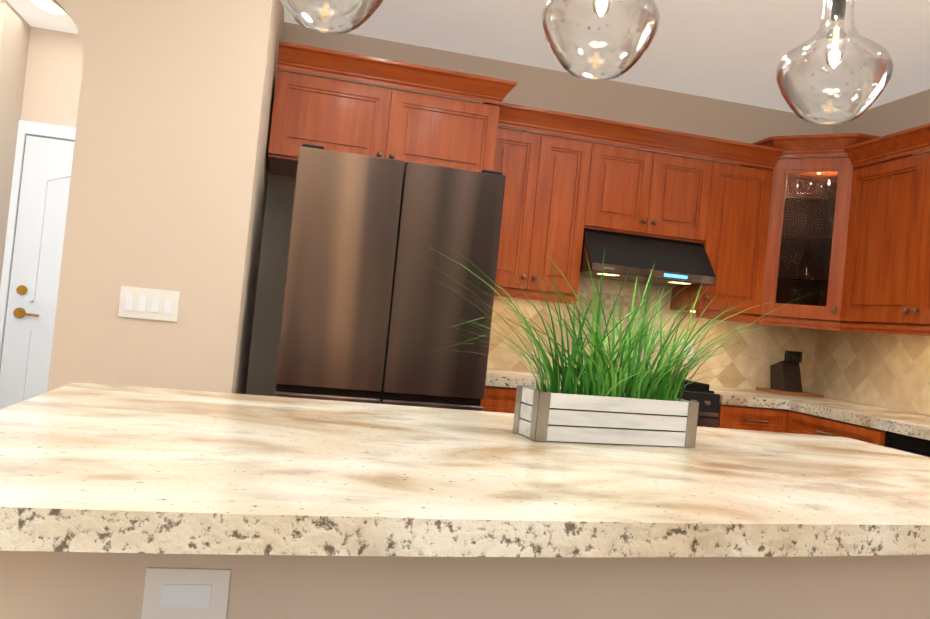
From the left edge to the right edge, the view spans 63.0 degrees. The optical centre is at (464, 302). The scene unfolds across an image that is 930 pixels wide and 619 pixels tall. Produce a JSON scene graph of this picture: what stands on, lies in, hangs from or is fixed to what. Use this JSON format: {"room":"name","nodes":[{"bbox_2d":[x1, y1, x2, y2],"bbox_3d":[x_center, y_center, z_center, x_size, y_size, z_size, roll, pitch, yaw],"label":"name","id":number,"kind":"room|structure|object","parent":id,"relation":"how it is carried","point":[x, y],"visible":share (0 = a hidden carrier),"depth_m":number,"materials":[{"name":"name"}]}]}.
{"room":"kitchen","nodes":[
{"label":"kitchen","id":0,"kind":"room"},
{"bbox_2d":[0,0,30,285],"bbox_3d":[-2.814,-0.355,4.459,0.120,2.700,0.540,6,-1,-13],"label":"wall","id":1,"kind":"structure","parent":0,"point":[15,27],"depth_m":4.47,"materials":[{"name":"beige paint"}]},
{"bbox_2d":[21,26,82,127],"bbox_3d":[-1.456,-0.210,4.984,2.775,2.700,0.120,6,-1,-13],"label":"wall","id":2,"kind":"structure","parent":0,"point":[52,84],"depth_m":4.67,"materials":[{"name":"beige paint"}]},
{"bbox_2d":[0,120,75,409],"bbox_3d":[-2.368,-0.013,4.676,0.979,2.117,0.074,6,-1,-13],"label":"hall door","id":3,"kind":"structure","parent":2,"relation":"in","point":[34,241],"depth_m":4.63,"materials":[{"name":"white paint"}]},
{"bbox_2d":[47,0,273,392],"bbox_3d":[-3.365,-0.451,2.446,5.150,2.700,0.120,6,-1,-13],"label":"wall","id":4,"kind":"structure","parent":0,"point":[166,149],"depth_m":2.89,"materials":[{"name":"beige paint"}]},
{"bbox_2d":[118,286,179,321],"bbox_3d":[-1.194,0.004,2.874,0.210,0.116,0.010,6,-1,-13],"label":"switch plate","id":5,"kind":"object","parent":4,"relation":"attached to","point":[147,303],"visible":1,"depth_m":2.87,"materials":[{"name":"white plastic"}]},
{"bbox_2d":[233,0,283,393],"bbox_3d":[-1.059,-0.199,3.588,0.120,2.700,1.080,6,-1,-13],"label":"wall","id":6,"kind":"structure","parent":0,"point":[252,269],"depth_m":3.49,"materials":[{"name":"beige paint"}]},
{"bbox_2d":[6,0,929,119],"bbox_3d":[-0.511,-1.568,1.854,10.200,0.060,10.900,6,-1,-13],"label":"ceiling","id":7,"kind":"structure","parent":0,"point":[736,51],"depth_m":3.94,"materials":[{"name":"white paint"}]},
{"bbox_2d":[30,0,65,14],"bbox_3d":[-2.195,-1.601,4.054,0.320,0.114,0.320,6,-1,-13],"label":"light","id":8,"kind":"object","parent":7,"relation":"attached to","point":[49,6],"visible":0.58,"depth_m":4.01,"materials":[{"name":"white metal"}]},
{"bbox_2d":[280,0,383,33],"bbox_3d":[-0.260,-1.060,1.656,0.276,0.909,0.276,6,-1,-13],"label":"pendant light","id":9,"kind":"object","parent":7,"relation":"hanging from","point":[375,5],"visible":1,"depth_m":1.71,"materials":[{"name":"clear glass"}]},
{"bbox_2d":[542,0,659,79],"bbox_3d":[0.351,-0.996,1.795,0.276,0.909,0.276,6,-1,-13],"label":"pendant light","id":10,"kind":"object","parent":7,"relation":"hanging from","point":[625,67],"visible":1,"depth_m":1.78,"materials":[{"name":"clear glass"}]},
{"bbox_2d":[776,0,893,124],"bbox_3d":[0.984,-0.930,1.971,0.276,0.909,0.276,6,-1,-13],"label":"pendant light","id":11,"kind":"object","parent":7,"relation":"hanging from","point":[838,11],"visible":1,"depth_m":1.95,"materials":[{"name":"clear glass"}]},
{"bbox_2d":[246,22,835,395],"bbox_3d":[0.564,-0.019,4.574,3.740,2.700,0.120,6,-1,-13],"label":"wall","id":12,"kind":"structure","parent":0,"point":[559,91],"depth_m":4.46,"materials":[{"name":"beige paint"}]},
{"bbox_2d":[268,41,516,177],"bbox_3d":[-0.398,-0.905,3.976,1.168,0.530,0.612,6,-1,-13],"label":"upper cabinet","id":13,"kind":"object","parent":12,"relation":"attached to","point":[326,113],"visible":0.88,"depth_m":3.72,"materials":[{"name":"brown wood"}]},
{"bbox_2d":[493,122,606,301],"bbox_3d":[0.363,-0.490,4.283,0.647,0.865,0.353,6,-1,-13],"label":"upper cabinet","id":14,"kind":"object","parent":12,"relation":"attached to","point":[561,194],"depth_m":4.12,"materials":[{"name":"brown wood"}]},
{"bbox_2d":[580,228,715,286],"bbox_3d":[0.980,-0.254,4.347,0.732,0.244,0.502,6,-1,-13],"label":"range hood","id":15,"kind":"object","parent":12,"relation":"attached to","point":[674,262],"visible":0.83,"depth_m":4.17,"materials":[{"name":"black metal"}]},
{"bbox_2d":[487,276,816,392],"bbox_3d":[1.107,0.056,4.627,2.392,0.830,0.018,6,-1,-13],"label":"backsplash","id":16,"kind":"structure","parent":12,"relation":"attached to","point":[782,339],"depth_m":4.66,"materials":[{"name":"tile"}]},
{"bbox_2d":[682,339,693,358],"bbox_3d":[1.373,0.285,4.684,0.075,0.115,0.008,6,-1,-13],"label":"electrical outlet","id":17,"kind":"object","parent":16,"relation":"attached to","point":[688,349],"visible":0.25,"depth_m":4.68,"materials":[{"name":"white plastic"}]},
{"bbox_2d":[599,138,718,245],"bbox_3d":[0.999,-0.618,4.428,0.740,0.480,0.353,6,-1,-13],"label":"upper cabinet","id":18,"kind":"object","parent":12,"relation":"attached to","point":[646,193],"depth_m":4.27,"materials":[{"name":"brown wood"}]},
{"bbox_2d":[670,158,773,317],"bbox_3d":[1.506,-0.372,4.544,0.456,0.865,0.353,6,-1,-13],"label":"upper cabinet","id":19,"kind":"object","parent":12,"relation":"attached to","point":[736,253],"depth_m":4.39,"materials":[{"name":"brown wood"}]},
{"bbox_2d":[740,133,912,330],"bbox_3d":[2.057,-0.387,4.492,0.708,1.087,0.698,6,-1,-13],"label":"upper cabinet","id":20,"kind":"object","parent":12,"relation":"attached to","point":[807,232],"visible":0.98,"depth_m":4.39,"materials":[{"name":"brown wood"}]},
{"bbox_2d":[832,89,929,415],"bbox_3d":[3.189,0.170,1.163,0.120,2.700,7.700,6,-1,-13],"label":"wall","id":21,"kind":"structure","parent":0,"point":[906,113],"depth_m":4.45,"materials":[{"name":"beige paint"}]},
{"bbox_2d":[811,329,929,415],"bbox_3d":[2.725,0.372,2.812,0.008,0.444,4.262,6,-1,-13],"label":"backsplash","id":22,"kind":"structure","parent":21,"relation":"attached to","point":[895,368],"depth_m":4.38,"materials":[{"name":"tile"}]},
{"bbox_2d":[840,123,929,335],"bbox_3d":[2.379,-0.336,3.710,0.422,1.017,1.092,6,-1,-13],"label":"upper cabinet","id":23,"kind":"object","parent":21,"relation":"attached to","point":[886,285],"visible":1,"depth_m":3.90,"materials":[{"name":"brown wood"}]},
{"bbox_3d":[-0.782,1.178,1.797,10.200,0.060,10.900,6,-1,-13],"label":"floor","id":24,"kind":"structure","parent":0,"visible":0},
{"bbox_2d":[273,144,505,410],"bbox_3d":[-0.452,0.290,3.739,0.908,1.852,0.957,6,-1,-13],"label":"fridge","id":25,"kind":"object","parent":24,"relation":"on","point":[365,306],"visible":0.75,"depth_m":3.28,"materials":[{"name":"black"}]},
{"bbox_2d":[0,551,929,618],"bbox_3d":[0.257,0.809,1.433,2.140,0.864,0.190,6,-1,-13],"label":"island base","id":26,"kind":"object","parent":24,"relation":"on","point":[62,585],"depth_m":1.29,"materials":[{"name":"beige paint"}]},
{"bbox_2d":[141,567,230,618],"bbox_3d":[-0.430,0.451,1.173,0.124,0.080,0.010,6,-1,-13],"label":"outlet","id":27,"kind":"object","parent":26,"relation":"attached to","point":[184,593],"visible":1,"depth_m":1.17,"materials":[{"name":"white plastic"}]},
{"bbox_2d":[480,385,516,412],"bbox_3d":[0.236,0.862,4.089,0.583,0.864,0.680,6,-1,-13],"label":"base cabinet","id":28,"kind":"object","parent":24,"relation":"on","point":[499,399],"visible":0.06,"depth_m":3.77,"materials":[{"name":"brown wood"}]},
{"bbox_2d":[485,367,579,389],"bbox_3d":[0.269,0.405,4.103,0.605,0.050,0.650,6,-1,-13],"label":"countertop","id":29,"kind":"structure","parent":28,"relation":"on","point":[503,377],"depth_m":3.79,"materials":[{"name":"stone"}]},
{"bbox_2d":[559,367,719,427],"bbox_3d":[0.894,0.882,4.209,0.732,0.958,0.718,6,-1,-13],"label":"range","id":30,"kind":"object","parent":24,"relation":"on","point":[705,397],"visible":0.1,"depth_m":4.01,"materials":[{"name":"black metal"}]},
{"bbox_2d":[718,404,788,432],"bbox_3d":[1.453,0.987,4.367,0.425,0.864,0.680,6,-1,-13],"label":"base cabinet","id":31,"kind":"object","parent":24,"relation":"on","point":[752,418],"visible":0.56,"depth_m":4.08,"materials":[{"name":"brown wood"}]},
{"bbox_2d":[786,409,887,446],"bbox_3d":[2.092,1.040,3.842,0.643,0.864,0.666,6,-1,-13],"label":"base cabinet","id":32,"kind":"object","parent":24,"relation":"on","point":[801,423],"visible":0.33,"depth_m":3.75,"materials":[{"name":"brown wood"}]},
{"bbox_2d":[709,386,929,439],"bbox_3d":[2.185,0.650,2.689,1.036,0.219,4.260,6,-1,-13],"label":"countertop","id":33,"kind":"structure","parent":32,"relation":"on","point":[900,422],"depth_m":3.95,"materials":[{"name":"stone"}]},
{"bbox_2d":[756,350,823,397],"bbox_3d":[2.016,0.430,4.691,0.320,0.265,0.220,6,-1,-13],"label":"knife block","id":34,"kind":"object","parent":33,"relation":"on","point":[785,376],"visible":0.98,"depth_m":4.66,"materials":[{"name":"brown wood"}]},
{"bbox_2d":[884,431,929,457],"bbox_3d":[2.230,1.042,3.243,0.620,0.862,0.556,6,-1,-13],"label":"dishwasher","id":35,"kind":"object","parent":24,"relation":"on","point":[910,444],"visible":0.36,"depth_m":3.33,"materials":[{"name":"black metal"}]},
{"bbox_3d":[0.146,0.807,1.871,2.241,0.864,0.708,6,-1,-13],"label":"cabinet","id":36,"kind":"object","parent":24,"relation":"on","visible":0},
{"bbox_2d":[0,383,929,556],"bbox_3d":[0.251,0.352,1.667,2.360,0.050,1.210,6,-1,-13],"label":"countertop","id":37,"kind":"structure","parent":36,"relation":"on","point":[93,467],"depth_m":1.23,"materials":[{"name":"stone"}]},
{"bbox_2d":[414,245,874,447],"bbox_3d":[0.420,0.113,1.867,1.270,0.466,0.853,6,-1,-13],"label":"planter","id":38,"kind":"object","parent":37,"relation":"on","point":[602,406],"visible":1,"depth_m":1.85,"materials":[{"name":"white wood"}]}
]}

